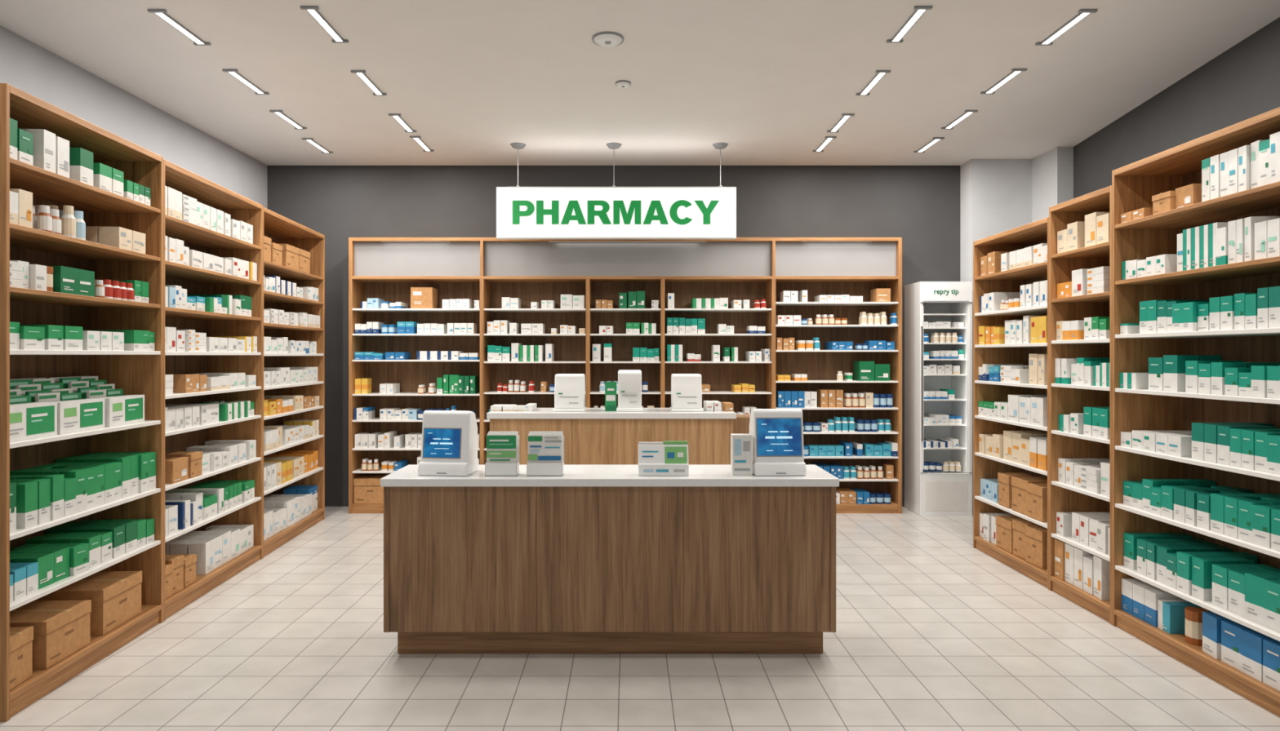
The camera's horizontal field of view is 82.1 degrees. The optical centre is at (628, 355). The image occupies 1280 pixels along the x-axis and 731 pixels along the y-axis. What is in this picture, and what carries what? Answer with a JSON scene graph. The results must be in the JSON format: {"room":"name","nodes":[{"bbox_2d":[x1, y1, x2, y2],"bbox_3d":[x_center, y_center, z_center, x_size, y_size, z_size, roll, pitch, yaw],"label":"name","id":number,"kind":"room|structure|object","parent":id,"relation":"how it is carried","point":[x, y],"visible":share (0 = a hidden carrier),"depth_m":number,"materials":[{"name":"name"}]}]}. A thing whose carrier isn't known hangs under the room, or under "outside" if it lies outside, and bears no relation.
{"room":"pharmacy","nodes":[
{"label":"pharmacy","id":0,"kind":"room"},
{"bbox_2d":[0,25,267,208],"bbox_3d":[-3.880,-0.200,3.075,0.140,3.600,9.350,0,0,0],"label":"wall","id":1,"kind":"structure","parent":0,"point":[25,65],"depth_m":5.56,"materials":[{"name":"white paint"}]},
{"bbox_2d":[267,165,959,506],"bbox_3d":[0.325,-0.200,7.825,8.550,3.600,0.150,0,0,0],"label":"wall","id":2,"kind":"structure","parent":0,"point":[918,205],"depth_m":7.75,"materials":[{"name":"grey paint"}]},
{"bbox_2d":[0,0,1279,165],"bbox_3d":[0.500,-2.050,3.300,9.000,0.100,9.800,0,0,0],"label":"ceiling","id":3,"kind":"structure","parent":0,"point":[768,80],"depth_m":5.20,"materials":[{"name":"white paint"}]},
{"bbox_2d":[147,8,210,45],"bbox_3d":[-2.730,-1.993,4.480,0.100,0.014,0.470,0,0,0],"label":"recessed light","id":4,"kind":"object","parent":3,"relation":"in","point":[162,13],"visible":1,"depth_m":4.45,"materials":[{"name":"grey plastic"}]},
{"bbox_2d":[222,68,269,94],"bbox_3d":[-2.790,-1.993,5.370,0.100,0.014,0.470,0,0,0],"label":"recessed light","id":5,"kind":"object","parent":3,"relation":"in","point":[233,72],"visible":1,"depth_m":5.34,"materials":[{"name":"grey plastic"}]},
{"bbox_2d":[269,110,306,129],"bbox_3d":[-2.880,-1.993,6.230,0.100,0.014,0.470,0,0,0],"label":"recessed light","id":6,"kind":"object","parent":3,"relation":"in","point":[280,113],"visible":1,"depth_m":6.21,"materials":[{"name":"grey plastic"}]},
{"bbox_2d":[302,137,333,153],"bbox_3d":[-2.960,-1.993,7.000,0.100,0.014,0.470,0,0,0],"label":"recessed light","id":7,"kind":"object","parent":3,"relation":"in","point":[310,140],"visible":1,"depth_m":6.98,"materials":[{"name":"grey plastic"}]},
{"bbox_2d":[300,5,348,43],"bbox_3d":[-1.830,-1.993,4.440,0.100,0.014,0.470,0,0,0],"label":"recessed light","id":8,"kind":"object","parent":3,"relation":"in","point":[313,11],"visible":1,"depth_m":4.41,"materials":[{"name":"grey plastic"}]},
{"bbox_2d":[351,70,386,95],"bbox_3d":[-1.900,-1.993,5.390,0.100,0.014,0.470,0,0,0],"label":"recessed light","id":9,"kind":"object","parent":3,"relation":"in","point":[361,73],"visible":1,"depth_m":5.36,"materials":[{"name":"grey plastic"}]},
{"bbox_2d":[388,113,417,132],"bbox_3d":[-1.940,-1.993,6.320,0.100,0.014,0.470,0,0,0],"label":"recessed light","id":10,"kind":"object","parent":3,"relation":"in","point":[397,117],"visible":1,"depth_m":6.28,"materials":[{"name":"grey plastic"}]},
{"bbox_2d":[409,136,434,151],"bbox_3d":[-1.950,-1.993,6.940,0.100,0.014,0.470,0,0,0],"label":"recessed light","id":11,"kind":"object","parent":3,"relation":"in","point":[417,139],"visible":1,"depth_m":6.93,"materials":[{"name":"grey plastic"}]},
{"bbox_2d":[591,31,623,47],"bbox_3d":[-0.130,-1.985,4.640,0.200,0.030,0.200,0,0,0],"label":"smoke detector","id":12,"kind":"object","parent":3,"relation":"attached to","point":[606,39],"visible":1,"depth_m":4.60,"materials":[{"name":"grey plastic"}]},
{"bbox_2d":[496,142,736,239],"bbox_3d":[-0.116,-1.552,6.985,2.270,0.896,0.150,0,0,0],"label":"sign","id":13,"kind":"object","parent":3,"relation":"hanging from","point":[613,212],"visible":1,"depth_m":6.95,"materials":[{"name":"white plastic"}]},
{"bbox_2d":[615,80,631,88],"bbox_3d":[-0.040,-1.985,5.400,0.116,0.030,0.116,0,0,0],"label":"smoke detector","id":14,"kind":"object","parent":3,"relation":"attached to","point":[621,83],"visible":1,"depth_m":5.37,"materials":[{"name":"grey plastic"}]},
{"bbox_2d":[812,136,836,151],"bbox_3d":[1.850,-1.993,6.950,0.100,0.014,0.470,0,0,0],"label":"recessed light","id":15,"kind":"object","parent":3,"relation":"in","point":[828,139],"visible":1,"depth_m":6.91,"materials":[{"name":"grey plastic"}]},
{"bbox_2d":[826,113,854,132],"bbox_3d":[1.820,-1.993,6.320,0.100,0.014,0.470,0,0,0],"label":"recessed light","id":16,"kind":"object","parent":3,"relation":"in","point":[845,117],"visible":1,"depth_m":6.29,"materials":[{"name":"grey plastic"}]},
{"bbox_2d":[855,70,890,95],"bbox_3d":[1.790,-1.993,5.390,0.100,0.014,0.470,0,0,0],"label":"recessed light","id":17,"kind":"object","parent":3,"relation":"in","point":[880,73],"visible":1,"depth_m":5.36,"materials":[{"name":"grey plastic"}]},
{"bbox_2d":[886,5,932,43],"bbox_3d":[1.690,-1.993,4.440,0.100,0.014,0.470,0,0,0],"label":"recessed light","id":18,"kind":"object","parent":3,"relation":"in","point":[920,10],"visible":1,"depth_m":4.42,"materials":[{"name":"grey plastic"}]},
{"bbox_2d":[913,137,944,152],"bbox_3d":[2.850,-1.993,6.980,0.100,0.014,0.470,0,0,0],"label":"recessed light","id":19,"kind":"object","parent":3,"relation":"in","point":[935,140],"visible":1,"depth_m":6.95,"materials":[{"name":"grey plastic"}]},
{"bbox_2d":[941,110,977,129],"bbox_3d":[2.800,-1.993,6.230,0.100,0.014,0.470,0,0,0],"label":"recessed light","id":20,"kind":"object","parent":3,"relation":"in","point":[966,113],"visible":1,"depth_m":6.21,"materials":[{"name":"grey plastic"}]},
{"bbox_2d":[980,68,1026,94],"bbox_3d":[2.730,-1.993,5.360,0.100,0.014,0.470,0,0,0],"label":"recessed light","id":21,"kind":"object","parent":3,"relation":"in","point":[1015,72],"visible":1,"depth_m":5.34,"materials":[{"name":"grey plastic"}]},
{"bbox_2d":[1035,8,1097,45],"bbox_3d":[2.660,-1.993,4.480,0.100,0.014,0.470,0,0,0],"label":"recessed light","id":22,"kind":"object","parent":3,"relation":"in","point":[1082,13],"visible":1,"depth_m":4.45,"materials":[{"name":"grey plastic"}]},
{"bbox_2d":[0,506,1279,730],"bbox_3d":[0.500,1.650,3.300,9.000,0.100,9.800,0,0,0],"label":"floor","id":23,"kind":"structure","parent":0,"point":[934,633],"depth_m":3.73,"materials":[{"name":"tile"}]},
{"bbox_2d":[0,83,163,722],"bbox_3d":[-2.958,0.206,3.787,0.420,2.788,1.201,0,0,-4],"label":"wooden shelving unit","id":24,"kind":"object","parent":23,"relation":"on","point":[136,372],"visible":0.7,"depth_m":3.96,"materials":[{"name":"brown wood"}]},
{"bbox_2d":[9,118,155,691],"bbox_3d":[-2.955,0.213,3.784,0.377,2.552,1.158,0,0,-4],"label":"medicine boxes","id":25,"kind":"object","parent":24,"relation":"on","point":[46,631],"visible":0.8,"depth_m":3.71},
{"bbox_2d":[163,159,262,622],"bbox_3d":[-3.039,0.211,5.072,0.420,2.778,1.371,0,0,-4],"label":"wooden shelving unit","id":26,"kind":"object","parent":23,"relation":"on","point":[197,281],"visible":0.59,"depth_m":5.50,"materials":[{"name":"brown wood"}]},
{"bbox_2d":[164,186,257,599],"bbox_3d":[-3.036,0.228,5.071,0.384,2.522,1.324,0,0,-4],"label":"medicine boxes","id":27,"kind":"object","parent":26,"relation":"on","point":[191,554],"visible":0.61,"depth_m":5.00},
{"bbox_2d":[262,207,324,558],"bbox_3d":[-3.126,0.216,6.451,0.420,2.768,1.389,0,0,-4],"label":"wooden shelving unit","id":28,"kind":"object","parent":23,"relation":"on","point":[281,229],"visible":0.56,"depth_m":7.03,"materials":[{"name":"brown wood"}]},
{"bbox_2d":[263,235,319,541],"bbox_3d":[-3.124,0.267,6.450,0.383,2.445,1.346,0,0,-4],"label":"medicine boxes","id":29,"kind":"object","parent":28,"relation":"on","point":[281,512],"visible":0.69,"depth_m":6.41},
{"bbox_2d":[380,465,839,653],"bbox_3d":[-0.098,1.123,4.074,2.394,0.955,0.492,0,0,0],"label":"counter","id":30,"kind":"object","parent":23,"relation":"on","point":[588,559],"depth_m":3.85,"materials":[{"name":"brown wood"}]},
{"bbox_2d":[417,410,479,476],"bbox_3d":[-0.980,0.473,4.004,0.275,0.342,0.211,0,0,7],"label":"terminal","id":31,"kind":"object","parent":30,"relation":"on","point":[449,443],"visible":1,"depth_m":3.94,"materials":[{"name":"white plastic"}]},
{"bbox_2d":[484,431,519,476],"bbox_3d":[-0.678,0.530,3.950,0.169,0.230,0.090,0,0,0],"label":"stand","id":32,"kind":"object","parent":30,"relation":"on","point":[502,447],"visible":1,"depth_m":3.92,"materials":[{"name":"white plastic"}]},
{"bbox_2d":[526,431,564,476],"bbox_3d":[-0.446,0.530,3.950,0.191,0.230,0.090,0,0,0],"label":"stand","id":33,"kind":"object","parent":30,"relation":"on","point":[545,449],"visible":1,"depth_m":3.92,"materials":[{"name":"white plastic"}]},
{"bbox_2d":[380,465,839,487],"bbox_3d":[-0.098,0.666,4.074,2.394,0.043,0.492,0,0,0],"label":"countertop","id":34,"kind":"structure","parent":30,"relation":"on","point":[574,476],"depth_m":3.83,"materials":[{"name":"stone"}]},
{"bbox_2d":[638,441,688,475],"bbox_3d":[0.186,0.556,3.950,0.269,0.178,0.091,0,0,0],"label":"stand","id":35,"kind":"object","parent":30,"relation":"on","point":[668,458],"visible":1,"depth_m":3.93,"materials":[{"name":"white plastic"}]},
{"bbox_2d":[730,434,751,475],"bbox_3d":[0.607,0.536,3.954,0.104,0.217,0.071,0,0,0],"label":"carton","id":36,"kind":"object","parent":30,"relation":"on","point":[740,444],"visible":1,"depth_m":3.92,"materials":[{"name":"white cardboard"}]},
{"bbox_2d":[749,408,806,475],"bbox_3d":[0.807,0.469,4.004,0.275,0.352,0.211,0,0,-2],"label":"terminal","id":37,"kind":"object","parent":30,"relation":"on","point":[777,434],"visible":0.88,"depth_m":3.94,"materials":[{"name":"white plastic"}]},
{"bbox_2d":[486,408,750,465],"bbox_3d":[-0.008,1.017,5.765,2.110,1.166,0.530,0,0,0],"label":"counter","id":38,"kind":"object","parent":23,"relation":"on","point":[593,436],"depth_m":5.52,"materials":[{"name":"brown wood"}]},
{"bbox_2d":[490,403,536,411],"bbox_3d":[-0.897,0.410,5.748,0.330,0.047,0.247,0,0,0],"label":"cartons","id":39,"kind":"object","parent":38,"relation":"on","point":[531,406],"visible":1,"depth_m":5.64},
{"bbox_2d":[552,373,586,412],"bbox_3d":[-0.456,0.291,5.723,0.243,0.285,0.235,0,0,0],"label":"printer","id":40,"kind":"object","parent":38,"relation":"on","point":[569,388],"visible":1,"depth_m":5.62,"materials":[{"name":"white plastic"}]},
{"bbox_2d":[604,382,616,411],"bbox_3d":[-0.137,0.321,5.689,0.087,0.225,0.061,0,0,0],"label":"carton","id":41,"kind":"object","parent":38,"relation":"on","point":[610,387],"visible":0.97,"depth_m":5.66,"materials":[{"name":"green cardboard"}]},
{"bbox_2d":[486,408,736,418],"bbox_3d":[-0.128,0.457,5.765,1.870,0.046,0.530,0,0,0],"label":"countertop","id":42,"kind":"structure","parent":38,"relation":"on","point":[540,413],"depth_m":5.50,"materials":[{"name":"stone"}]},
{"bbox_2d":[616,369,643,411],"bbox_3d":[0.009,0.276,5.720,0.203,0.316,0.220,0,0,0],"label":"printer","id":43,"kind":"object","parent":38,"relation":"on","point":[629,381],"visible":1,"depth_m":5.62,"materials":[{"name":"white plastic"}]},
{"bbox_2d":[670,373,703,412],"bbox_3d":[0.450,0.291,5.723,0.243,0.285,0.235,0,0,0],"label":"printer","id":44,"kind":"object","parent":38,"relation":"on","point":[686,388],"visible":1,"depth_m":5.62,"materials":[{"name":"white plastic"}]},
{"bbox_2d":[703,400,733,411],"bbox_3d":[0.702,0.399,5.747,0.208,0.068,0.246,0,0,0],"label":"boxes","id":45,"kind":"object","parent":38,"relation":"on","point":[708,406],"visible":1,"depth_m":5.64},
{"bbox_2d":[348,237,902,514],"bbox_3d":[-0.033,0.208,7.570,5.575,2.784,0.340,0,0,0],"label":"shelving","id":46,"kind":"object","parent":23,"relation":"on","point":[486,270],"visible":0.63,"depth_m":7.58,"materials":[{"name":"brown wood"}]},
{"bbox_2d":[355,378,371,394],"label":"medicine boxes","id":47,"kind":"object","parent":46,"relation":"in","point":[362,386],"depth_m":7.45},
{"bbox_2d":[354,406,374,420],"label":"boxes","id":48,"kind":"object","parent":46,"relation":"in","point":[360,413],"depth_m":7.43},
{"bbox_2d":[354,351,410,359],"label":"medicine boxes","id":49,"kind":"object","parent":46,"relation":"in","point":[357,355],"depth_m":7.44},
{"bbox_2d":[355,431,422,448],"label":"medicine boxes","id":50,"kind":"object","parent":46,"relation":"in","point":[390,439],"depth_m":7.44},
{"bbox_2d":[379,383,399,394],"label":"medicine boxes","id":51,"kind":"object","parent":46,"relation":"in","point":[384,388],"depth_m":7.45},
{"bbox_2d":[360,287,437,308],"label":"medicine boxes","id":52,"kind":"object","parent":46,"relation":"in","point":[420,297],"depth_m":7.43},
{"bbox_2d":[380,241,450,242],"bbox_3d":[-2.154,-1.145,7.435,0.700,0.006,0.020,0,0,0],"label":"light","id":53,"kind":"object","parent":46,"relation":"attached to","point":[380,242],"visible":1,"depth_m":7.42,"materials":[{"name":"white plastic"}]},
{"bbox_2d":[355,321,476,333],"label":"medicine boxes","id":54,"kind":"object","parent":46,"relation":"in","point":[402,327],"depth_m":7.44},
{"bbox_2d":[379,405,456,420],"label":"boxes","id":55,"kind":"object","parent":46,"relation":"in","point":[411,414],"depth_m":7.45},
{"bbox_2d":[417,351,479,359],"label":"boxes","id":56,"kind":"object","parent":46,"relation":"in","point":[421,355],"depth_m":7.43},
{"bbox_2d":[417,374,479,394],"label":"boxes","id":57,"kind":"object","parent":46,"relation":"in","point":[448,384],"depth_m":7.45},
{"bbox_2d":[442,298,479,308],"label":"boxes","id":58,"kind":"object","parent":46,"relation":"in","point":[458,303],"depth_m":7.45},
{"bbox_2d":[502,297,520,308],"label":"boxes","id":59,"kind":"object","parent":46,"relation":"in","point":[507,302],"depth_m":7.45},
{"bbox_2d":[487,320,544,333],"label":"medicine boxes","id":60,"kind":"object","parent":46,"relation":"in","point":[495,326],"depth_m":7.44},
{"bbox_2d":[487,343,554,361],"label":"medicine boxes","id":61,"kind":"object","parent":46,"relation":"in","point":[517,353],"depth_m":7.43},
{"bbox_2d":[530,300,555,308],"label":"medicine boxes","id":62,"kind":"object","parent":46,"relation":"in","point":[544,304],"depth_m":7.44},
{"bbox_2d":[540,382,555,392],"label":"bottle","id":63,"kind":"object","parent":46,"relation":"in","point":[544,385],"depth_m":7.45,"materials":[{"name":"plastic"}]},
{"bbox_2d":[551,324,586,333],"label":"medicine boxes","id":64,"kind":"object","parent":46,"relation":"in","point":[564,329],"depth_m":7.43},
{"bbox_2d":[560,294,584,308],"label":"boxes","id":65,"kind":"object","parent":46,"relation":"in","point":[567,301],"depth_m":7.43},
{"bbox_2d":[592,343,612,361],"label":"boxes","id":66,"kind":"object","parent":46,"relation":"in","point":[597,348],"depth_m":7.45},
{"bbox_2d":[595,299,613,308],"label":"medicine boxes","id":67,"kind":"object","parent":46,"relation":"in","point":[603,304],"depth_m":7.44},
{"bbox_2d":[599,325,613,333],"label":"medicine boxes","id":68,"kind":"object","parent":46,"relation":"in","point":[602,329],"depth_m":7.42},
{"bbox_2d":[599,381,617,392],"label":"bottle","id":69,"kind":"object","parent":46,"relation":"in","point":[602,387],"depth_m":7.45,"materials":[{"name":"white plastic"}]},
{"bbox_2d":[548,241,706,242],"bbox_3d":[-0.008,-1.145,7.435,1.600,0.006,0.020,0,0,0],"label":"light","id":70,"kind":"object","parent":46,"relation":"attached to","point":[548,242],"visible":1,"depth_m":7.42,"materials":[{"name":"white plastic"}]},
{"bbox_2d":[618,291,644,308],"label":"boxes","id":71,"kind":"object","parent":46,"relation":"in","point":[632,300],"depth_m":7.44},
{"bbox_2d":[626,322,656,333],"label":"medicine boxes","id":72,"kind":"object","parent":46,"relation":"in","point":[631,327],"depth_m":7.43},
{"bbox_2d":[641,382,648,392],"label":"bottle","id":73,"kind":"object","parent":46,"relation":"in","point":[644,384],"depth_m":7.45,"materials":[{"name":"blue plastic"}]},
{"bbox_2d":[632,347,659,361],"label":"boxes","id":74,"kind":"object","parent":46,"relation":"in","point":[639,354],"depth_m":7.42},
{"bbox_2d":[651,300,659,308],"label":"box","id":75,"kind":"object","parent":46,"relation":"in","point":[655,304],"depth_m":7.45,"materials":[{"name":"white cardboard"}]},
{"bbox_2d":[666,293,674,308],"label":"box","id":76,"kind":"object","parent":46,"relation":"in","point":[669,296],"depth_m":7.43,"materials":[{"name":"white cardboard"}]},
{"bbox_2d":[666,344,682,361],"label":"boxes","id":77,"kind":"object","parent":46,"relation":"in","point":[673,352],"depth_m":7.42},
{"bbox_2d":[666,317,705,333],"label":"medicine boxes","id":78,"kind":"object","parent":46,"relation":"in","point":[681,326],"depth_m":7.42},
{"bbox_2d":[686,353,701,361],"label":"boxes","id":79,"kind":"object","parent":46,"relation":"in","point":[690,357],"depth_m":7.43},
{"bbox_2d":[701,384,710,392],"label":"box","id":80,"kind":"object","parent":46,"relation":"in","point":[705,388],"depth_m":7.44,"materials":[{"name":"orange cardboard"}]},
{"bbox_2d":[690,297,749,308],"label":"boxes","id":81,"kind":"object","parent":46,"relation":"in","point":[721,303],"depth_m":7.43},
{"bbox_2d":[711,345,737,361],"label":"boxes","id":82,"kind":"object","parent":46,"relation":"in","point":[729,354],"depth_m":7.45},
{"bbox_2d":[717,324,733,333],"label":"medicine boxes","id":83,"kind":"object","parent":46,"relation":"in","point":[722,328],"depth_m":7.44},
{"bbox_2d":[731,383,755,392],"label":"boxes","id":84,"kind":"object","parent":46,"relation":"in","point":[740,388],"depth_m":7.43},
{"bbox_2d":[736,406,760,415],"label":"boxes","id":85,"kind":"object","parent":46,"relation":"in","point":[746,411],"depth_m":7.45},
{"bbox_2d":[746,325,764,333],"label":"medicine boxes","id":86,"kind":"object","parent":46,"relation":"in","point":[750,329],"depth_m":7.45},
{"bbox_2d":[745,349,769,361],"label":"boxes","id":87,"kind":"object","parent":46,"relation":"in","point":[764,355],"depth_m":7.45},
{"bbox_2d":[753,299,765,308],"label":"bottle","id":88,"kind":"object","parent":46,"relation":"in","point":[757,304],"depth_m":7.43,"materials":[{"name":"red plastic"}]},
{"bbox_2d":[775,373,807,381],"label":"boxes","id":89,"kind":"object","parent":46,"relation":"in","point":[795,377],"depth_m":7.44},
{"bbox_2d":[780,290,807,302],"label":"boxes","id":90,"kind":"object","parent":46,"relation":"in","point":[785,295],"depth_m":7.44},
{"bbox_2d":[775,337,819,350],"label":"boxes","id":91,"kind":"object","parent":46,"relation":"in","point":[787,344],"depth_m":7.44},
{"bbox_2d":[775,314,847,324],"label":"medicine boxes","id":92,"kind":"object","parent":46,"relation":"in","point":[780,319],"depth_m":7.44},
{"bbox_2d":[775,389,893,408],"label":"medicine boxes","id":93,"kind":"object","parent":46,"relation":"in","point":[823,398],"depth_m":7.44},
{"bbox_2d":[802,241,872,242],"bbox_3d":[2.113,-1.145,7.435,0.700,0.006,0.020,0,0,0],"label":"light","id":94,"kind":"object","parent":46,"relation":"attached to","point":[802,242],"visible":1,"depth_m":7.42,"materials":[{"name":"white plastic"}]},
{"bbox_2d":[814,294,862,302],"label":"boxes","id":95,"kind":"object","parent":46,"relation":"in","point":[843,298],"depth_m":7.44},
{"bbox_2d":[803,440,897,457],"label":"medicine boxes","id":96,"kind":"object","parent":46,"relation":"in","point":[887,448],"depth_m":7.45},
{"bbox_2d":[825,341,894,350],"label":"medicine boxes","id":97,"kind":"object","parent":46,"relation":"in","point":[867,345],"depth_m":7.44},
{"bbox_2d":[836,361,889,381],"label":"boxes","id":98,"kind":"object","parent":46,"relation":"in","point":[863,371],"depth_m":7.43},
{"bbox_2d":[835,488,890,504],"label":"boxes","id":99,"kind":"object","parent":46,"relation":"in","point":[843,495],"depth_m":7.44},
{"bbox_2d":[870,288,890,302],"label":"box","id":100,"kind":"object","parent":46,"relation":"in","point":[876,295],"depth_m":7.42,"materials":[{"name":"orange cardboard"}]},
{"bbox_2d":[904,281,972,515],"bbox_3d":[3.159,0.435,7.505,0.520,2.330,0.450,0,0,0],"label":"fridge","id":101,"kind":"object","parent":23,"relation":"on","point":[938,315],"visible":1,"depth_m":7.40,"materials":[{"name":"white metal"}]},
{"bbox_2d":[973,217,1048,590],"bbox_3d":[3.070,0.329,5.550,0.420,2.543,1.099,0,0,0],"label":"wooden shelving unit","id":102,"kind":"object","parent":23,"relation":"on","point":[984,466],"visible":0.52,"depth_m":6.08,"materials":[{"name":"brown wood"}]},
{"bbox_2d":[977,243,1047,569],"bbox_3d":[3.064,0.338,5.561,0.383,2.322,1.031,0,0,0],"label":"medicine boxes","id":103,"kind":"object","parent":102,"relation":"on","point":[1025,494],"visible":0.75,"depth_m":5.47},
{"bbox_2d":[1048,185,1111,625],"bbox_3d":[3.070,0.296,4.674,0.420,2.608,0.651,0,0,0],"label":"wooden shelving unit","id":104,"kind":"object","parent":23,"relation":"on","point":[1064,399],"visible":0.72,"depth_m":4.98,"materials":[{"name":"brown wood"}]},
{"bbox_2d":[1054,212,1109,600],"bbox_3d":[3.068,0.306,4.675,0.376,2.387,0.605,0,0,0],"label":"medicine boxes","id":105,"kind":"object","parent":104,"relation":"on","point":[1088,572],"visible":0.59,"depth_m":4.68},
{"bbox_2d":[1111,106,1279,717],"bbox_3d":[3.070,0.254,3.623,0.420,2.693,1.449,0,0,0],"label":"wooden shelving unit","id":106,"kind":"object","parent":23,"relation":"on","point":[1134,184],"visible":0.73,"depth_m":4.10,"materials":[{"name":"brown wood"}]},
{"bbox_2d":[1119,131,1279,691],"bbox_3d":[3.070,0.252,3.628,0.387,2.494,1.392,0,0,0],"label":"medicine boxes","id":107,"kind":"object","parent":106,"relation":"on","point":[1235,582],"visible":0.9,"depth_m":3.65},
{"bbox_2d":[960,146,1073,511],"bbox_3d":[3.888,-0.200,7.405,0.775,3.600,0.690,0,0,0],"label":"pilaster","id":108,"kind":"object","parent":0,"point":[997,196],"visible":0.36,"depth_m":7.50,"materials":[{"name":"white paint"}]},
{"bbox_2d":[1073,17,1279,198],"bbox_3d":[3.727,-0.200,3.075,0.148,3.600,9.487,0,0,9],"label":"wall","id":109,"kind":"structure","parent":0,"point":[1241,83],"depth_m":5.17,"materials":[{"name":"grey paint"}]}
]}

